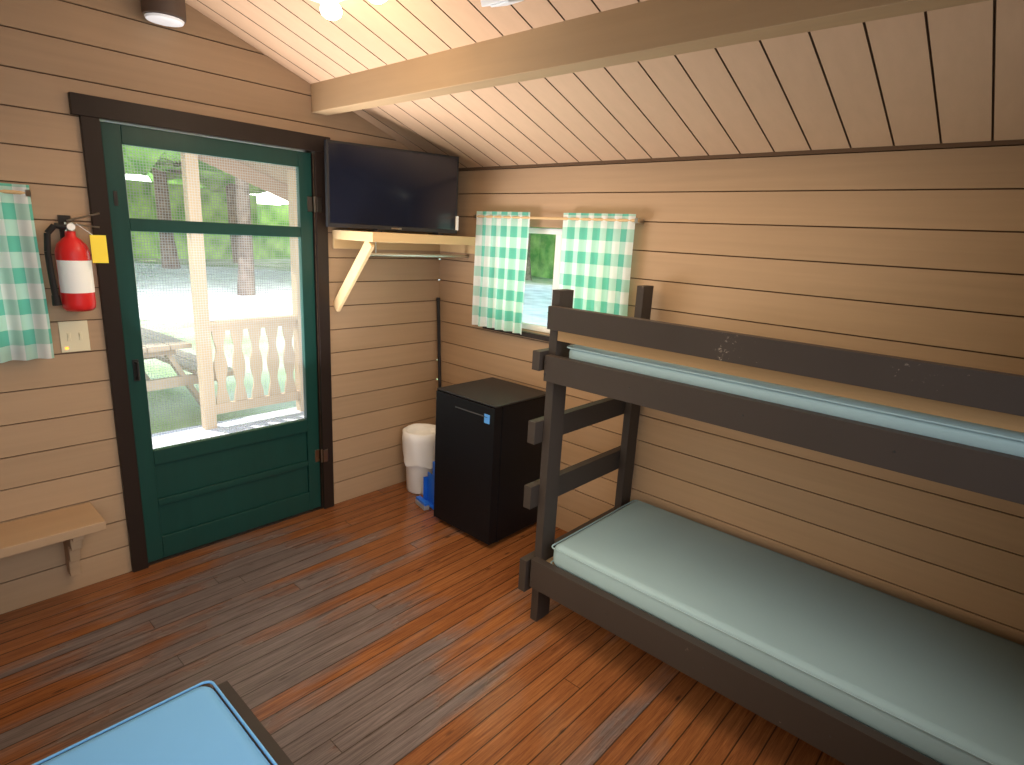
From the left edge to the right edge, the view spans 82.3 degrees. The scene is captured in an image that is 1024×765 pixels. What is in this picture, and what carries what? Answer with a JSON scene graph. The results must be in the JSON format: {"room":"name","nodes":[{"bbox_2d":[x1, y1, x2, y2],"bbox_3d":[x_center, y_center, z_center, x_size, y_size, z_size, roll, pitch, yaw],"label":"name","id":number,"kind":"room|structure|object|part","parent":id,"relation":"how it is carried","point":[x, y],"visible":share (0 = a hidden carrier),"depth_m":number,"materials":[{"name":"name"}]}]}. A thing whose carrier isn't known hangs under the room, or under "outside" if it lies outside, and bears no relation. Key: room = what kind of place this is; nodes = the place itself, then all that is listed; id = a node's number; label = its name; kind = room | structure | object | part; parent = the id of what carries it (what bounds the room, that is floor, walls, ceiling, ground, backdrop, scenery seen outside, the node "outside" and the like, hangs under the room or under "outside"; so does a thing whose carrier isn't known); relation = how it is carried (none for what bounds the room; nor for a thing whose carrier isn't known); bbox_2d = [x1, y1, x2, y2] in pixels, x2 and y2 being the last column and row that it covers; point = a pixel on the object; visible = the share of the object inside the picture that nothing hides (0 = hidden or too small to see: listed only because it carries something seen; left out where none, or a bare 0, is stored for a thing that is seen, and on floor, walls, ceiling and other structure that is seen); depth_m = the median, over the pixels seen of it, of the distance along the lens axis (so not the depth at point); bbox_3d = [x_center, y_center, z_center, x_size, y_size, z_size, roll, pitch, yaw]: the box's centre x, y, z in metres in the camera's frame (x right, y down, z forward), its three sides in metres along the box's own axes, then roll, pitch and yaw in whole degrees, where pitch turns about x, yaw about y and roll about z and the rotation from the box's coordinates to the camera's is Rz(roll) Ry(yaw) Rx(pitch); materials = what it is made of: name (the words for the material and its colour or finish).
{"room":"camping cabin interior","nodes":[
{"label":"camping cabin interior","id":0,"kind":"room"},
{"bbox_2d":[0,0,439,613],"bbox_3d":[-1.772,-0.302,2.598,0.100,3.068,3.700,15,18,40],"label":"wall","id":1,"kind":"structure","parent":0,"point":[59,448],"depth_m":2.56,"materials":[{"name":"beige wood"}]},
{"bbox_2d":[0,190,30,196],"bbox_3d":[-2.215,-0.649,1.860,0.059,0.024,1.073,15,18,40],"label":"curtain rod","id":2,"kind":"object","parent":1,"relation":"attached to","point":[27,192],"visible":0.88,"depth_m":2.20,"materials":[{"name":"brown wood"}]},
{"bbox_2d":[0,183,53,362],"bbox_3d":[-2.006,-0.394,2.147,0.040,0.670,0.455,15,18,40],"label":"curtain","id":3,"kind":"object","parent":2,"relation":"hanging from","point":[25,329],"visible":1,"depth_m":2.27,"materials":[{"name":"green fabric"}]},
{"bbox_2d":[0,502,105,576],"bbox_3d":[-2.229,0.797,2.152,0.244,0.305,1.220,15,18,40],"label":"bench","id":4,"kind":"object","parent":1,"relation":"attached to","point":[69,526],"visible":1,"depth_m":2.43,"materials":[{"name":"beige paint"}]},
{"bbox_2d":[58,320,90,352],"bbox_3d":[-1.841,-0.194,2.465,0.014,0.129,0.100,15,18,40],"label":"light switch","id":5,"kind":"object","parent":1,"relation":"attached to","point":[74,335],"visible":1,"depth_m":2.46,"materials":[{"name":"beige plastic"}]},
{"bbox_2d":[44,213,108,311],"bbox_3d":[-1.764,-0.489,2.366,0.136,0.393,0.198,15,18,40],"label":"fire extinguisher","id":6,"kind":"object","parent":1,"relation":"attached to","point":[72,255],"visible":1,"depth_m":2.33,"materials":[{"name":"red metal"}]},
{"bbox_2d":[68,92,333,572],"bbox_3d":[-1.451,-0.201,2.992,0.146,2.122,1.132,15,18,40],"label":"door frame","id":7,"kind":"structure","parent":1,"relation":"in","point":[90,109],"depth_m":2.67,"materials":[{"name":"black wood"}]},
{"bbox_2d":[100,121,320,562],"bbox_3d":[-1.436,-0.161,2.988,0.035,2.020,0.936,15,18,40],"label":"door","id":8,"kind":"structure","parent":1,"relation":"in","point":[196,493],"depth_m":2.99,"materials":[{"name":"green wood"}]},
{"bbox_2d":[122,145,303,449],"bbox_3d":[-1.427,-0.399,2.932,0.001,1.374,0.792,15,18,40],"label":"screen","id":9,"kind":"object","parent":8,"relation":"in","point":[138,148],"depth_m":2.89,"materials":[{"name":"grey metal"}]},
{"bbox_2d":[332,230,475,311],"bbox_3d":[-0.605,-0.645,3.452,0.399,0.450,0.784,15,18,40],"label":"shelf","id":10,"kind":"object","parent":1,"relation":"attached to","point":[366,241],"visible":0.88,"depth_m":3.26,"materials":[{"name":"brown wood"}]},
{"bbox_2d":[324,139,458,234],"bbox_3d":[-0.646,-1.061,3.252,0.761,0.444,0.130,-6,17,-32],"label":"tv","id":11,"kind":"object","parent":10,"relation":"on","point":[372,187],"visible":1,"depth_m":3.21,"materials":[{"name":"black plastic"}]},
{"bbox_2d":[113,191,327,461],"bbox_3d":[-1.389,-0.194,2.977,0.035,1.509,0.952,15,18,40],"label":"hardware piece","id":12,"kind":"object","parent":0,"point":[136,371],"depth_m":3.12,"materials":[{"name":"black metal"}]},
{"bbox_2d":[0,481,844,764],"bbox_3d":[-0.347,1.330,1.598,4.150,0.060,3.900,15,18,40],"label":"floor","id":13,"kind":"structure","parent":0,"point":[371,628],"depth_m":2.31,"materials":[{"name":"brown wood"}]},
{"bbox_2d":[32,680,293,764],"bbox_3d":[-0.379,1.288,0.594,2.136,0.505,1.051,15,18,40],"label":"bed","id":14,"kind":"object","parent":13,"relation":"on","point":[201,724],"visible":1,"depth_m":1.35,"materials":[{"name":"fabric"}]},
{"bbox_2d":[402,423,435,494],"bbox_3d":[-0.594,0.503,3.856,0.254,0.422,0.253,15,18,40],"label":"trash can","id":15,"kind":"object","parent":13,"relation":"on","point":[418,439],"visible":0.8,"depth_m":3.76,"materials":[{"name":"white plastic"}]},
{"bbox_2d":[415,461,434,510],"bbox_3d":[-0.507,0.634,3.598,0.088,0.298,0.200,-7,17,-35],"label":"dustpan","id":16,"kind":"object","parent":13,"relation":"on","point":[427,501],"visible":0.56,"depth_m":3.67,"materials":[{"name":"blue plastic"}]},
{"bbox_2d":[436,297,440,387],"bbox_3d":[-0.468,0.062,3.943,0.206,1.244,0.068,15,18,40],"label":"broom","id":17,"kind":"object","parent":13,"relation":"on","point":[437,298],"visible":0.36,"depth_m":3.91,"materials":[{"name":"black plastic"}]},
{"bbox_2d":[434,377,545,544],"bbox_3d":[-0.124,0.439,3.403,0.466,0.815,0.456,15,18,40],"label":"fridge","id":18,"kind":"object","parent":13,"relation":"on","point":[484,458],"visible":0.98,"depth_m":3.22,"materials":[{"name":"black metal"}]},
{"bbox_3d":[-0.259,0.460,3.256,0.460,0.771,0.055,15,18,40],"label":"door","id":19,"kind":"part","parent":18,"relation":"part of","materials":[{"name":"black metal"}]},
{"bbox_2d":[518,285,1023,764],"bbox_3d":[1.103,0.502,2.066,2.096,1.470,0.812,15,18,40],"label":"bunk bed","id":20,"kind":"object","parent":13,"relation":"on","point":[860,674],"visible":1,"depth_m":1.93,"materials":[{"name":"paint"}]},
{"bbox_3d":[1.085,0.876,2.151,1.869,0.108,0.690,15,18,40],"label":"mattress","id":21,"kind":"part","parent":20,"relation":"part of","materials":[{"name":"teal fabric"}]},
{"bbox_3d":[1.130,0.034,1.940,1.869,0.098,0.690,15,18,40],"label":"mattress","id":22,"kind":"part","parent":20,"relation":"part of","materials":[{"name":"blue fabric"}]},
{"bbox_2d":[185,0,1023,167],"bbox_3d":[-0.267,-1.011,1.056,4.200,0.660,3.740,15,18,40],"label":"ceiling","id":23,"kind":"structure","parent":0,"point":[955,74],"depth_m":2.14,"materials":[{"name":"paint"}]},
{"bbox_2d":[140,0,185,26],"bbox_3d":[-1.423,-1.555,2.389,0.160,0.153,0.160,15,18,40],"label":"light fixture","id":24,"kind":"object","parent":23,"relation":"attached to","point":[170,13],"visible":1,"depth_m":2.36,"materials":[{"name":"brown metal"}]},
{"bbox_2d":[312,0,386,20],"bbox_3d":[-0.554,-1.358,2.033,0.480,0.125,0.100,15,18,40],"label":"ceiling light","id":25,"kind":"object","parent":23,"relation":"attached to","point":[331,10],"depth_m":2.11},
{"bbox_2d":[481,0,523,6],"bbox_3d":[-0.018,-1.237,1.877,0.120,0.065,0.121,15,18,40],"label":"smoke detector","id":26,"kind":"object","parent":23,"relation":"attached to","point":[484,3],"visible":1,"depth_m":1.86,"materials":[{"name":"white plastic"}]},
{"bbox_2d":[311,0,988,115],"bbox_3d":[0.454,-1.083,1.758,3.946,0.170,0.090,15,18,40],"label":"beam","id":27,"kind":"structure","parent":23,"relation":"attached to","point":[649,29],"depth_m":1.86,"materials":[{"name":"paint"}]},
{"bbox_2d":[437,144,1023,645],"bbox_3d":[0.982,0.161,2.750,3.950,2.386,0.100,15,18,40],"label":"wall","id":28,"kind":"structure","parent":0,"point":[913,254],"depth_m":2.40,"materials":[{"name":"beige paint"}]},
{"bbox_2d":[482,326,571,343],"bbox_3d":[0.203,-0.253,3.324,0.995,0.029,0.060,15,18,40],"label":"sill","id":29,"kind":"structure","parent":28,"relation":"attached to","point":[523,333],"depth_m":3.38,"materials":[{"name":"brown wood"}]},
{"bbox_2d":[522,228,561,332],"bbox_3d":[0.257,-0.562,3.288,0.907,0.582,0.040,15,18,40],"label":"window","id":30,"kind":"structure","parent":28,"relation":"in","point":[558,232],"depth_m":3.27,"materials":[{"name":"white wood"}]},
{"bbox_2d":[472,211,643,333],"bbox_3d":[0.185,-0.583,3.224,1.115,0.678,0.072,15,18,40],"label":"curtain","id":31,"kind":"object","parent":28,"relation":"attached to","point":[596,248],"visible":0.85,"depth_m":3.10,"materials":[{"name":"green fabric"}]},
{"bbox_3d":[0.206,-0.883,3.153,1.115,0.024,0.059,15,18,40],"label":"rod","id":32,"kind":"part","parent":31,"relation":"part of","materials":[{"name":"brown wood"}]},
{"bbox_2d":[459,139,1023,170],"bbox_3d":[-0.237,-0.688,1.093,3.950,0.034,3.900,15,18,40],"label":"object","id":33,"kind":"object","parent":28,"relation":"attached to","point":[1020,141],"depth_m":2.35,"materials":[{"name":"brown wood"}]},
{"label":"outside","id":34,"kind":"structure","parent":0,"visible":0},
{"bbox_2d":[134,258,552,433],"bbox_3d":[-0.564,0.829,4.253,140.000,0.100,140.000,15,18,40],"label":"ground","id":35,"kind":"structure","parent":34,"point":[535,280],"depth_m":7.20,"materials":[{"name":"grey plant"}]},
{"bbox_2d":[141,327,233,405],"bbox_3d":[-3.796,-0.071,5.396,1.800,0.769,1.680,14,18,36],"label":"picnic table","id":36,"kind":"object","parent":35,"relation":"on","point":[146,329],"visible":0.16,"depth_m":5.29,"materials":[{"name":"brown wood"}]},
{"bbox_2d":[152,153,435,448],"bbox_3d":[-2.418,-0.454,3.410,1.940,2.599,4.850,15,18,40],"label":"porch","id":37,"kind":"object","parent":35,"relation":"on","point":[296,296],"visible":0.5,"depth_m":4.90,"materials":[{"name":"brown paint"}]},
{"bbox_2d":[198,155,294,200],"bbox_3d":[-1.038,-1.095,1.756,6.750,1.025,5.000,15,18,40],"label":"roof","id":38,"kind":"object","parent":37,"relation":"attached to","point":[203,157],"visible":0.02,"depth_m":5.20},
{"bbox_2d":[123,145,531,294],"bbox_3d":[-4.682,-8.674,16.125,62.381,12.230,46.972,12,17,33],"label":"trees","id":39,"kind":"object","parent":35,"relation":"on","point":[165,252],"visible":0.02,"depth_m":18.86,"materials":[{"name":"green plant"}]},
{"bbox_2d":[135,263,552,326],"bbox_3d":[0.156,-2.337,16.841,68.645,0.001,62.610,15,18,40],"label":"lake","id":40,"kind":"structure","parent":35,"relation":"on","point":[537,298],"depth_m":15.09,"materials":[{"name":"white liquid"}]},
{"bbox_2d":[126,180,562,278],"bbox_3d":[-4.961,-4.516,17.631,56.500,3.311,58.200,15,18,40],"label":"trees","id":41,"kind":"object","parent":35,"relation":"on","point":[542,246],"visible":0.06,"depth_m":27.37,"materials":[{"name":"green plant"}]}
]}

